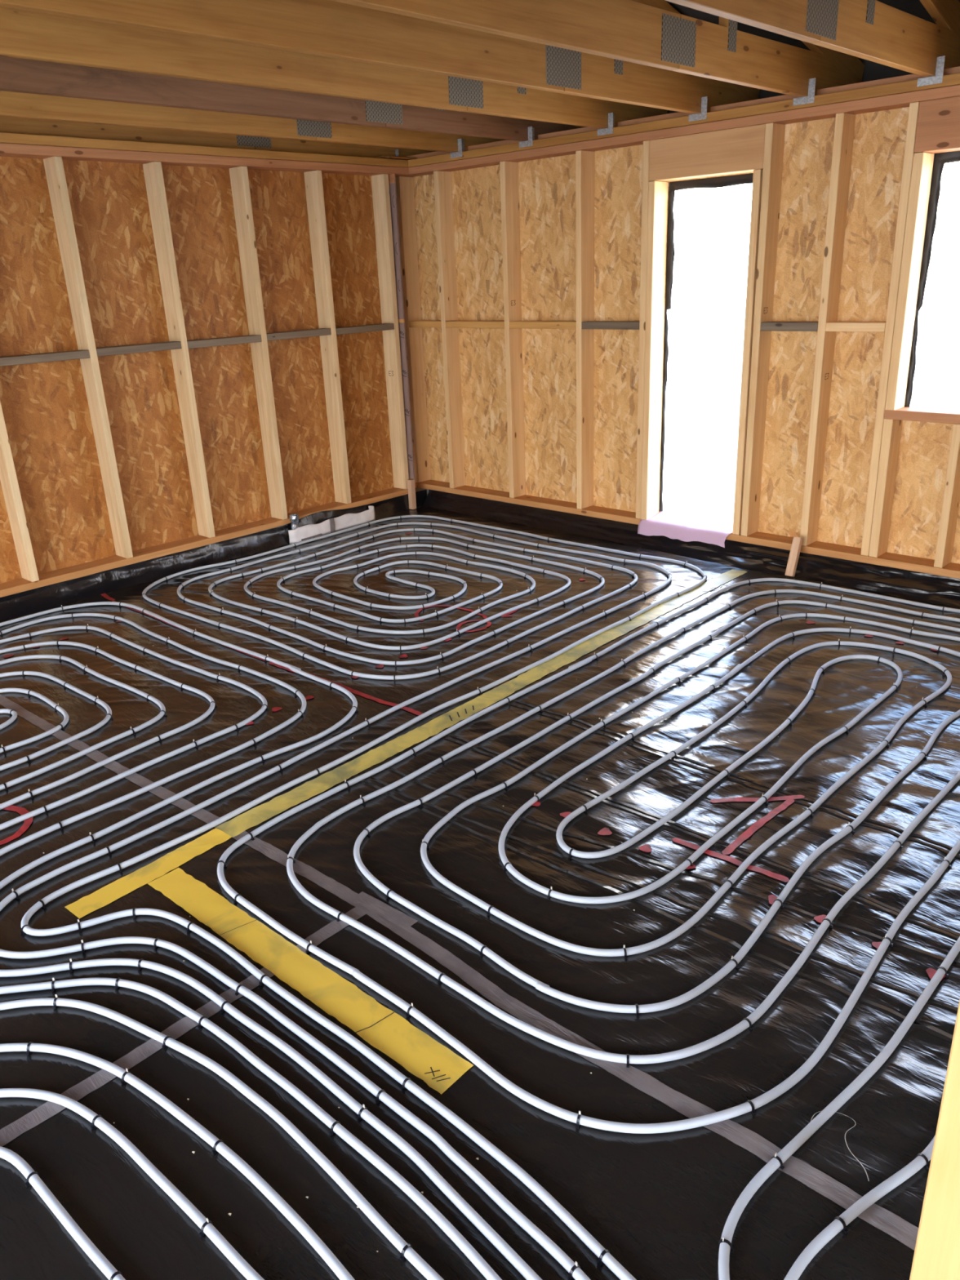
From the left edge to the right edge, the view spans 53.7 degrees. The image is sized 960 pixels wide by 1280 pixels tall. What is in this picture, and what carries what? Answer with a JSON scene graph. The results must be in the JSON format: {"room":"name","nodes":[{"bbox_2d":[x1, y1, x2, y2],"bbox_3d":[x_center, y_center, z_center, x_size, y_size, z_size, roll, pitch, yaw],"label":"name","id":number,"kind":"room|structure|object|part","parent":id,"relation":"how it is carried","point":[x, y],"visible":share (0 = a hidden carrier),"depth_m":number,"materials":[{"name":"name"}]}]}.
{"room":"building under construction","nodes":[
{"label":"building under construction","id":0,"kind":"room"},
{"bbox_2d":[0,156,393,583],"bbox_3d":[-3.395,-1.246,4.808,0.012,2.500,7.795,17,28,40],"label":"wall","id":1,"kind":"structure","parent":0,"point":[45,406],"depth_m":6.17,"materials":[{"name":"brown wood"}]},
{"bbox_2d":[0,132,408,597],"bbox_3d":[-3.268,-1.260,4.824,0.146,2.463,7.998,17,28,40],"label":"wall frame","id":2,"kind":"object","parent":1,"relation":"attached to","point":[54,149],"visible":1,"depth_m":6.21,"materials":[{"name":"brown wood"}]},
{"bbox_3d":[-3.316,-2.385,4.389,0.145,0.049,7.998,17,28,40],"label":"plate","id":3,"kind":"part","parent":2,"relation":"part of","materials":[{"name":"brown wood"}]},
{"bbox_3d":[-3.293,-0.103,5.190,0.145,0.045,7.785,17,28,40],"label":"sole plate","id":4,"kind":"part","parent":2,"relation":"part of","materials":[{"name":"brown wood"}]},
{"bbox_3d":[-3.314,-2.337,4.407,0.145,0.049,7.998,17,28,40],"label":"plate","id":5,"kind":"part","parent":2,"relation":"part of","materials":[{"name":"brown wood"}]},
{"bbox_2d":[0,116,436,157],"bbox_3d":[-3.139,-2.773,4.579,0.048,0.490,8.520,17,28,40],"label":"joist","id":6,"kind":"object","parent":2,"relation":"on","point":[7,124],"visible":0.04,"depth_m":5.91,"materials":[{"name":"brown wood"}]},
{"bbox_3d":[-1.485,-3.327,6.216,0.002,0.172,0.265,17,28,40],"label":"nail plate","id":7,"kind":"part","parent":6,"relation":"part of","materials":[{"name":"metal"}]},
{"bbox_2d":[0,488,426,621],"bbox_3d":[-3.146,-0.050,5.208,0.064,0.161,7.980,17,28,40],"label":"plastic sheeting","id":8,"kind":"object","parent":1,"relation":"attached to","point":[35,600],"depth_m":6.28,"materials":[{"name":"black plastic"}]},
{"bbox_2d":[374,155,416,487],"bbox_3d":[-0.610,-2.277,7.575,0.280,2.800,0.407,17,28,40],"label":"trim","id":9,"kind":"structure","parent":1,"relation":"attached to","point":[380,157],"depth_m":7.22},
{"bbox_2d":[388,173,415,484],"bbox_3d":[-0.599,-2.339,7.342,0.058,2.284,0.013,17,28,40],"label":"board","id":10,"kind":"object","parent":1,"relation":"attached to","point":[393,193],"depth_m":7.30,"materials":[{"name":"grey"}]},
{"bbox_3d":[-0.643,-3.374,6.941,0.058,0.063,0.012,17,28,40],"label":"corner backing","id":11,"kind":"part","parent":10,"relation":"part of","materials":[{"name":"brown wood"}]},
{"bbox_2d":[398,319,404,322],"bbox_3d":[-0.604,-2.454,7.297,0.058,0.024,0.014,17,28,40],"label":"block","id":12,"kind":"object","parent":10,"relation":"attached to","point":[399,320],"visible":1,"depth_m":7.29,"materials":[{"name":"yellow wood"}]},
{"bbox_2d":[0,505,959,1279],"bbox_3d":[-0.245,0.889,2.672,8.000,0.014,8.000,17,28,40],"label":"floor","id":13,"kind":"structure","parent":0,"point":[660,1204],"depth_m":2.81,"materials":[{"name":"black plastic"}]},
{"bbox_2d":[4,653,13,657],"bbox_3d":[-2.490,0.082,5.010,0.048,0.002,0.053,17,28,40],"label":"dot","id":14,"kind":"object","parent":13,"relation":"on","point":[6,655],"visible":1,"depth_m":5.01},
{"bbox_2d":[0,803,32,844],"bbox_3d":[-1.711,0.658,3.438,0.174,0.002,0.338,-9,22,-16],"label":"red mark","id":15,"kind":"object","parent":13,"relation":"on","point":[21,811],"visible":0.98,"depth_m":3.42,"materials":[{"name":"red paint"}]},
{"bbox_2d":[0,1146,125,1279],"bbox_3d":[-1.413,1.254,1.844,1.723,0.024,0.567,-5,21,-7],"label":"pipe","id":16,"kind":"object","parent":13,"relation":"on","point":[33,1178],"visible":1,"depth_m":1.95,"materials":[{"name":"grey plastic"}]},
{"bbox_2d":[101,593,115,600],"bbox_3d":[-2.322,-0.275,5.912,0.069,0.003,0.245,-12,23,-24],"label":"red mark","id":17,"kind":"object","parent":13,"relation":"on","point":[104,595],"visible":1,"depth_m":5.88,"materials":[{"name":"red paint"}]},
{"bbox_2d":[0,1088,264,1279],"bbox_3d":[-1.317,1.207,1.943,2.086,0.032,0.684,-4,21,-3],"label":"pipe","id":18,"kind":"object","parent":13,"relation":"on","point":[206,1227],"visible":1,"depth_m":2.04,"materials":[{"name":"grey plastic"}]},
{"bbox_2d":[65,827,231,918],"bbox_3d":[-1.073,0.755,3.114,0.100,0.004,0.561,15,27,38],"label":"yellow stripe","id":19,"kind":"object","parent":13,"relation":"on","point":[123,886],"visible":1,"depth_m":3.09,"materials":[{"name":"yellow plastic"}]},
{"bbox_2d":[0,1041,355,1279],"bbox_3d":[-1.273,1.170,2.033,2.347,0.032,0.804,-2,21,1],"label":"pipe","id":20,"kind":"object","parent":13,"relation":"on","point":[218,1145],"visible":1,"depth_m":2.11,"materials":[{"name":"grey plastic"}]},
{"bbox_2d":[0,906,368,1146],"bbox_3d":[-0.926,1.062,2.311,0.065,0.003,1.685,17,28,40],"label":"tape","id":21,"kind":"object","parent":13,"relation":"on","point":[48,1109],"visible":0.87,"depth_m":2.38,"materials":[{"name":"grey plastic"}]},
{"bbox_2d":[111,600,266,661],"bbox_3d":[-1.667,-0.066,5.299,1.596,0.003,0.019,16,28,40],"label":"red mark","id":22,"kind":"object","parent":13,"relation":"on","point":[112,601],"visible":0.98,"depth_m":5.39,"materials":[{"name":"red paint"}]},
{"bbox_2d":[0,994,444,1279],"bbox_3d":[-1.222,1.129,2.133,2.636,0.032,0.914,-1,21,3],"label":"pipe","id":23,"kind":"object","parent":13,"relation":"on","point":[406,1251],"visible":1,"depth_m":2.18,"materials":[{"name":"grey plastic"}]},
{"bbox_2d":[0,601,542,1279],"bbox_3d":[-1.672,0.751,3.158,4.993,0.032,3.431,17,28,40],"label":"pipe","id":24,"kind":"object","parent":13,"relation":"on","point":[410,1190],"visible":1,"depth_m":3.46,"materials":[{"name":"grey plastic"}]},
{"bbox_2d":[271,706,282,711],"bbox_3d":[-0.913,0.308,4.249,0.043,0.001,0.050,17,28,40],"label":"dot","id":25,"kind":"object","parent":13,"relation":"on","point":[275,708],"visible":1,"depth_m":4.25,"materials":[{"name":"red paint"}]},
{"bbox_2d":[305,695,314,699],"bbox_3d":[-0.787,0.264,4.353,0.039,0.001,0.046,17,28,40],"label":"dot","id":26,"kind":"object","parent":13,"relation":"on","point":[307,697],"visible":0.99,"depth_m":4.35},
{"bbox_2d":[146,867,473,1094],"bbox_3d":[-0.543,0.904,2.669,1.311,0.007,0.123,16,28,39],"label":"yellow stripe","id":27,"kind":"object","parent":13,"relation":"on","point":[384,1029],"visible":1,"depth_m":2.58,"materials":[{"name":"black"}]},
{"bbox_2d":[288,505,375,543],"bbox_3d":[-1.102,-0.878,7.178,0.054,0.116,0.842,15,27,37],"label":"strip","id":28,"kind":"object","parent":13,"relation":"on","point":[332,525],"visible":0.96,"depth_m":7.14,"materials":[{"name":"white plastic"}]},
{"bbox_2d":[288,513,299,529],"bbox_3d":[-1.350,-0.818,6.941,0.071,0.200,0.070,17,28,40],"label":"pipe stub","id":29,"kind":"object","parent":28,"relation":"on","point":[294,518],"visible":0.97,"depth_m":6.90,"materials":[{"name":"silver metal"}]},
{"bbox_2d":[268,662,422,715],"bbox_3d":[-0.647,0.219,4.449,1.076,0.005,0.042,15,27,38],"label":"red mark","id":30,"kind":"object","parent":13,"relation":"on","point":[366,695],"visible":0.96,"depth_m":4.34,"materials":[{"name":"red paint"}]},
{"bbox_2d":[0,515,706,1279],"bbox_3d":[-0.644,0.115,4.686,3.462,0.032,5.998,2,22,12],"label":"pipe","id":31,"kind":"object","parent":13,"relation":"on","point":[574,1269],"visible":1,"depth_m":4.23,"materials":[{"name":"grey plastic"}]},
{"bbox_2d":[375,664,383,667],"bbox_3d":[-0.490,0.129,4.669,0.041,0.001,0.046,17,28,40],"label":"dot","id":32,"kind":"object","parent":13,"relation":"on","point":[379,665],"visible":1,"depth_m":4.67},
{"bbox_2d":[349,891,417,929],"bbox_3d":[-0.293,0.817,2.871,0.240,0.002,0.057,15,27,38],"label":"tape","id":33,"kind":"object","parent":13,"relation":"on","point":[377,907],"visible":1,"depth_m":2.87,"materials":[{"name":"grey plastic"}]},
{"bbox_2d":[398,653,408,657],"bbox_3d":[-0.383,0.082,4.773,0.044,0.002,0.050,17,28,40],"label":"dot","id":34,"kind":"object","parent":13,"relation":"on","point":[404,655],"visible":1,"depth_m":4.77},
{"bbox_2d":[407,479,416,509],"bbox_3d":[-0.556,-1.189,7.742,0.045,0.241,0.045,17,28,40],"label":"peg","id":35,"kind":"object","parent":13,"relation":"on","point":[411,482],"visible":1,"depth_m":7.72,"materials":[{"name":"brown wood"}]},
{"bbox_2d":[414,604,487,621],"bbox_3d":[-0.165,-0.160,5.372,0.412,0.006,0.261,-2,21,0],"label":"red mark","id":36,"kind":"object","parent":13,"relation":"on","point":[416,614],"visible":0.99,"depth_m":5.39,"materials":[{"name":"red paint"}]},
{"bbox_2d":[216,598,687,837],"bbox_3d":[0.124,0.221,4.357,0.123,0.007,3.052,16,28,39],"label":"yellow stripe","id":37,"kind":"object","parent":13,"relation":"on","point":[255,815],"visible":1,"depth_m":3.99,"materials":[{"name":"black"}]},
{"bbox_2d":[0,694,918,1250],"bbox_3d":[-1.004,0.630,3.427,5.402,0.009,0.093,16,28,39],"label":"tape","id":38,"kind":"object","parent":13,"relation":"on","point":[881,1218],"visible":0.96,"depth_m":2.39,"materials":[{"name":"grey plastic"}]},
{"bbox_2d":[43,590,893,1252],"bbox_3d":[-0.274,0.293,4.215,3.651,0.012,3.976,17,28,40],"label":"crumbs","id":39,"kind":"object","parent":13,"relation":"on","point":[193,1152],"visible":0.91,"depth_m":2.10,"materials":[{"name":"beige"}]},
{"bbox_2d":[456,619,491,631],"bbox_3d":[-0.034,-0.079,5.149,0.172,0.005,0.212,17,28,40],"label":"red mark","id":40,"kind":"object","parent":13,"relation":"on","point":[458,627],"visible":0.95,"depth_m":5.14,"materials":[{"name":"red paint"}]},
{"bbox_2d":[501,608,519,617],"bbox_3d":[0.181,-0.153,5.318,0.072,0.004,0.185,17,28,40],"label":"red mark","id":41,"kind":"object","parent":13,"relation":"on","point":[519,608],"visible":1,"depth_m":5.30,"materials":[{"name":"red paint"}]},
{"bbox_2d":[531,801,540,806],"bbox_3d":[0.201,0.586,3.410,0.044,0.002,0.049,17,28,40],"label":"dot","id":42,"kind":"object","parent":13,"relation":"on","point":[536,803],"visible":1,"depth_m":3.40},
{"bbox_2d":[560,811,570,817],"bbox_3d":[0.303,0.612,3.334,0.040,0.001,0.041,17,28,40],"label":"dot","id":43,"kind":"object","parent":13,"relation":"on","point":[565,815],"visible":0.84,"depth_m":3.33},
{"bbox_2d":[217,577,959,1279],"bbox_3d":[1.115,0.433,3.673,2.303,0.032,4.176,17,28,40],"label":"pipe","id":44,"kind":"object","parent":13,"relation":"on","point":[840,1223],"visible":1,"depth_m":2.94,"materials":[{"name":"grey plastic"}]},
{"bbox_2d":[597,827,612,835],"bbox_3d":[0.426,0.651,3.215,0.044,0.002,0.052,17,28,40],"label":"dot","id":45,"kind":"object","parent":13,"relation":"on","point":[605,831],"visible":1,"depth_m":3.21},
{"bbox_2d":[638,844,651,852],"bbox_3d":[0.546,0.682,3.112,0.042,0.001,0.046,17,28,40],"label":"dot","id":46,"kind":"object","parent":13,"relation":"on","point":[646,847],"visible":1,"depth_m":3.11,"materials":[{"name":"red paint"}]},
{"bbox_2d":[685,863,696,869],"bbox_3d":[0.665,0.718,3.012,0.038,0.004,0.043,17,28,40],"label":"dot","id":47,"kind":"object","parent":13,"relation":"on","point":[689,866],"visible":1,"depth_m":3.01,"materials":[{"name":"red paint"}]},
{"bbox_2d":[423,489,959,608],"bbox_3d":[2.435,-0.292,5.270,7.980,0.124,0.157,17,28,40],"label":"plastic membrane upstand","id":48,"kind":"structure","parent":13,"relation":"on","point":[933,588],"depth_m":6.01,"materials":[{"name":"black plastic"}]},
{"bbox_2d":[637,511,733,547],"bbox_3d":[1.404,-0.730,6.355,0.704,0.155,0.220,17,28,40],"label":"film","id":49,"kind":"object","parent":48,"relation":"on","point":[670,525],"visible":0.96,"depth_m":6.32,"materials":[{"name":"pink plastic"}]},
{"bbox_2d":[785,536,803,577],"bbox_3d":[1.886,-0.500,5.700,0.048,0.234,0.107,17,28,40],"label":"peg","id":50,"kind":"object","parent":48,"relation":"on","point":[797,542],"visible":1,"depth_m":5.69,"materials":[{"name":"brown wood"}]},
{"bbox_2d":[672,568,747,601],"bbox_3d":[1.385,-0.327,5.632,0.143,0.007,0.701,17,28,40],"label":"yellow stripe","id":51,"kind":"object","parent":13,"relation":"on","point":[725,577],"visible":1,"depth_m":5.63,"materials":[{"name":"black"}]},
{"bbox_2d":[671,795,804,882],"bbox_3d":[0.875,0.628,3.216,0.386,0.011,0.552,6,23,22],"label":"red mark","id":52,"kind":"object","parent":13,"relation":"on","point":[729,849],"visible":0.98,"depth_m":3.16,"materials":[{"name":"red paint"}]},
{"bbox_2d":[768,894,777,904],"bbox_3d":[0.877,0.777,2.831,0.044,0.005,0.045,17,28,40],"label":"dot","id":53,"kind":"object","parent":13,"relation":"on","point":[771,898],"visible":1,"depth_m":2.84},
{"bbox_2d":[805,620,815,623],"bbox_3d":[1.731,-0.092,4.970,0.048,0.003,0.052,17,28,40],"label":"dot","id":54,"kind":"object","parent":13,"relation":"on","point":[808,621],"visible":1,"depth_m":4.97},
{"bbox_2d":[813,915,826,923],"bbox_3d":[0.993,0.808,2.748,0.044,0.003,0.044,17,28,40],"label":"dot","id":55,"kind":"object","parent":13,"relation":"on","point":[819,918],"visible":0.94,"depth_m":2.75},
{"bbox_2d":[809,1111,869,1181],"bbox_3d":[0.766,1.084,2.048,0.109,0.009,0.168,1,22,10],"label":"thread","id":56,"kind":"object","parent":13,"relation":"on","point":[820,1111],"visible":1,"depth_m":2.05,"materials":[{"name":"beige fabric"}]},
{"bbox_2d":[871,942,881,948],"bbox_3d":[1.107,0.847,2.634,0.036,0.002,0.042,17,28,40],"label":"dot","id":57,"kind":"object","parent":13,"relation":"on","point":[876,944],"visible":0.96,"depth_m":2.64,"materials":[{"name":"red paint"}]},
{"bbox_2d":[909,1000,959,1279],"bbox_3d":[0.782,0.027,1.220,0.145,2.578,0.045,17,28,40],"label":"timber post","id":58,"kind":"object","parent":13,"relation":"on","point":[936,1256],"visible":1,"depth_m":1.58,"materials":[{"name":"yellow wood"}]},
{"bbox_2d":[925,968,945,981],"bbox_3d":[1.205,0.888,2.517,0.047,0.004,0.052,17,28,40],"label":"dot","id":59,"kind":"object","parent":13,"relation":"on","point":[931,972],"visible":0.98,"depth_m":2.52,"materials":[{"name":"red paint"}]},
{"bbox_2d":[413,106,959,564],"bbox_3d":[2.542,-1.561,4.966,8.302,2.500,0.012,17,28,40],"label":"wall","id":60,"kind":"structure","parent":0,"point":[547,186],"depth_m":6.18,"materials":[{"name":"beige wood"}]},
{"bbox_2d":[395,149,399,156],"bbox_3d":[-0.619,-3.611,7.120,0.098,0.114,0.064,17,28,40],"label":"bracket","id":61,"kind":"object","parent":60,"relation":"attached to","point":[396,150],"visible":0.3,"depth_m":7.07,"materials":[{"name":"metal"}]},
{"bbox_2d":[415,487,428,495],"bbox_3d":[-3.167,0.014,5.384,0.138,0.318,8.150,17,28,40],"label":"trim","id":62,"kind":"structure","parent":60,"relation":"attached to","point":[417,489],"depth_m":7.93,"materials":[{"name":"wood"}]},
{"bbox_2d":[449,138,464,158],"bbox_3d":[-0.149,-3.469,6.702,0.118,0.114,0.064,17,28,40],"label":"bracket","id":63,"kind":"object","parent":60,"relation":"attached to","point":[460,142],"visible":0.94,"depth_m":6.68,"materials":[{"name":"metal"}]},
{"bbox_2d":[519,126,534,147],"bbox_3d":[0.322,-3.328,6.284,0.118,0.114,0.064,17,28,40],"label":"bracket","id":64,"kind":"object","parent":60,"relation":"attached to","point":[531,130],"visible":0.97,"depth_m":6.26,"materials":[{"name":"metal"}]},
{"bbox_2d":[597,112,614,135],"bbox_3d":[0.792,-3.186,5.866,0.118,0.114,0.064,17,28,40],"label":"bracket","id":65,"kind":"object","parent":60,"relation":"attached to","point":[611,116],"visible":0.96,"depth_m":5.84,"materials":[{"name":"metal"}]},
{"bbox_2d":[395,72,959,578],"bbox_3d":[2.427,-1.559,4.966,8.155,2.463,0.147,17,28,40],"label":"wall frame","id":66,"kind":"object","parent":60,"relation":"attached to","point":[748,139],"visible":0.98,"depth_m":5.70,"materials":[{"name":"brown wood"}]},
{"bbox_2d":[0,90,506,152],"bbox_3d":[-2.664,-3.076,4.007,0.048,1.458,8.577,17,28,40],"label":"joist","id":67,"kind":"object","parent":66,"relation":"on","point":[12,104],"visible":0.22,"depth_m":5.34,"materials":[{"name":"brown wood"}]},
{"bbox_3d":[-1.015,-3.169,5.795,0.002,0.172,0.262,17,28,40],"label":"nail plate","id":68,"kind":"part","parent":67,"relation":"part of","materials":[{"name":"metal"}]},
{"bbox_2d":[0,55,587,141],"bbox_3d":[-2.194,-2.934,3.589,0.048,1.458,8.577,17,28,40],"label":"joist","id":69,"kind":"object","parent":66,"relation":"on","point":[16,74],"visible":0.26,"depth_m":4.76,"materials":[{"name":"brown wood"}]},
{"bbox_3d":[-0.544,-3.028,5.378,0.002,0.172,0.275,17,28,40],"label":"nail plate","id":70,"kind":"part","parent":69,"relation":"part of","materials":[{"name":"metal"}]},
{"bbox_2d":[0,6,667,128],"bbox_3d":[-1.723,-2.792,3.171,0.048,1.458,8.577,17,28,40],"label":"joist","id":71,"kind":"object","parent":66,"relation":"on","point":[24,34],"visible":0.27,"depth_m":4.16,"materials":[{"name":"brown wood"}]},
{"bbox_3d":[-0.073,-2.886,4.961,0.002,0.172,0.257,17,28,40],"label":"nail plate","id":72,"kind":"part","parent":71,"relation":"part of","materials":[{"name":"metal"}]},
{"bbox_3d":[0.230,-3.093,5.231,0.002,0.145,0.073,17,28,40],"label":"nail plate","id":73,"kind":"part","parent":71,"relation":"part of","materials":[{"name":"metal"}]},
{"bbox_2d":[0,0,759,114],"bbox_3d":[-1.249,-2.649,2.749,0.048,1.458,8.577,17,28,40],"label":"joist","id":74,"kind":"object","parent":66,"relation":"on","point":[330,28],"visible":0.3,"depth_m":3.85,"materials":[{"name":"brown wood"}]},
{"bbox_3d":[0.402,-2.744,4.540,0.002,0.172,0.270,17,28,40],"label":"nail plate","id":75,"kind":"part","parent":74,"relation":"part of","materials":[{"name":"metal"}]},
{"bbox_3d":[0.704,-2.950,4.810,0.002,0.145,0.073,17,28,40],"label":"nail plate","id":76,"kind":"part","parent":74,"relation":"part of","materials":[{"name":"metal"}]},
{"bbox_2d":[330,0,864,97],"bbox_3d":[-0.783,-2.509,2.335,0.048,1.458,8.577,17,28,40],"label":"joist","id":77,"kind":"object","parent":66,"relation":"on","point":[632,31],"visible":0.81,"depth_m":3.97,"materials":[{"name":"brown wood"}]},
{"bbox_3d":[0.864,-2.601,4.121,0.002,0.172,0.267,17,28,40],"label":"nail plate","id":78,"kind":"part","parent":77,"relation":"part of","materials":[{"name":"metal"}]},
{"bbox_3d":[1.170,-2.810,4.395,0.002,0.145,0.073,17,28,40],"label":"nail plate","id":79,"kind":"part","parent":77,"relation":"part of","materials":[{"name":"metal"}]},
{"bbox_3d":[2.387,-2.636,4.544,8.140,0.047,0.145,17,28,40],"label":"plate","id":80,"kind":"part","parent":66,"relation":"part of","materials":[{"name":"brown wood"}]},
{"bbox_3d":[2.385,-2.682,4.526,8.140,0.049,0.145,17,28,40],"label":"plate","id":81,"kind":"part","parent":66,"relation":"part of","materials":[{"name":"brown wood"}]},
{"bbox_3d":[2.481,-0.431,5.399,8.140,0.044,0.145,17,28,40],"label":"sole plate","id":82,"kind":"part","parent":66,"relation":"part of","materials":[{"name":"brown wood"}]},
{"bbox_2d":[664,0,959,77],"bbox_3d":[-0.312,-2.367,1.917,0.048,1.458,8.577,17,28,40],"label":"joist","id":83,"kind":"object","parent":66,"relation":"on","point":[875,31],"visible":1,"depth_m":3.98,"materials":[{"name":"brown wood"}]},
{"bbox_3d":[1.341,-2.462,3.709,0.002,0.172,0.265,17,28,40],"label":"nail plate","id":84,"kind":"part","parent":83,"relation":"part of","materials":[{"name":"metal"}]},
{"bbox_3d":[1.641,-2.668,3.977,0.002,0.145,0.073,17,28,40],"label":"nail plate","id":85,"kind":"part","parent":83,"relation":"part of","materials":[{"name":"metal"}]},
{"bbox_3d":[2.742,-1.116,4.835,1.301,0.051,0.147,17,28,40],"label":"window sill","id":86,"kind":"part","parent":66,"relation":"part of","materials":[{"name":"brown wood"}]},
{"bbox_2d":[405,66,959,158],"bbox_3d":[2.411,-2.741,4.548,8.157,0.040,0.045,17,28,40],"label":"trim","id":87,"kind":"structure","parent":60,"relation":"attached to","point":[956,69],"depth_m":5.41,"materials":[{"name":"brown wood"}]},
{"bbox_2d":[688,96,707,121],"bbox_3d":[1.266,-3.043,5.445,0.118,0.114,0.064,17,28,40],"label":"bracket","id":88,"kind":"object","parent":60,"relation":"attached to","point":[703,115],"visible":0.98,"depth_m":5.41,"materials":[{"name":"metal"}]},
{"bbox_2d":[658,173,753,511],"bbox_3d":[1.446,-1.762,6.019,0.701,2.200,0.014,17,28,40],"label":"door","id":89,"kind":"structure","parent":60,"relation":"in","point":[728,180],"depth_m":5.96,"materials":[{"name":"black rubber"}]},
{"bbox_2d":[792,77,815,106],"bbox_3d":[1.732,-2.902,5.030,0.118,0.114,0.064,17,28,40],"label":"bracket","id":90,"kind":"object","parent":60,"relation":"attached to","point":[810,99],"visible":1,"depth_m":5.00,"materials":[{"name":"metal"}]},
{"bbox_2d":[916,55,945,86],"bbox_3d":[2.203,-2.760,4.612,0.118,0.114,0.064,17,28,40],"label":"bracket","id":91,"kind":"object","parent":60,"relation":"attached to","point":[938,77],"visible":1,"depth_m":4.58,"materials":[{"name":"metal"}]},
{"bbox_2d":[904,151,959,407],"bbox_3d":[2.785,-1.753,4.659,1.281,1.340,0.014,17,28,40],"label":"window","id":92,"kind":"structure","parent":60,"relation":"in","point":[940,158],"depth_m":4.96,"materials":[{"name":"black rubber"}]},
{"bbox_2d":[666,60,914,114],"bbox_3d":[-0.299,-2.164,1.574,9.000,1.500,9.220,17,28,40],"label":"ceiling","id":93,"kind":"structure","parent":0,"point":[873,71],"depth_m":5.37,"materials":[{"name":"grey"}]},
{"bbox_2d":[666,0,959,61],"bbox_3d":[-0.330,-2.331,1.482,9.200,1.280,9.350,17,28,40],"label":"ceiling","id":94,"kind":"structure","parent":0,"point":[915,7],"depth_m":5.12,"materials":[{"name":"grey"}]},
{"label":"outside","id":95,"kind":"structure","parent":0,"visible":0},
{"bbox_2d":[662,304,959,523],"bbox_3d":[3.231,0.262,4.825,70.000,0.050,80.000,17,28,40],"label":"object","id":96,"kind":"structure","parent":95,"point":[705,344],"depth_m":16.19,"materials":[{"name":"beige"}]}
]}

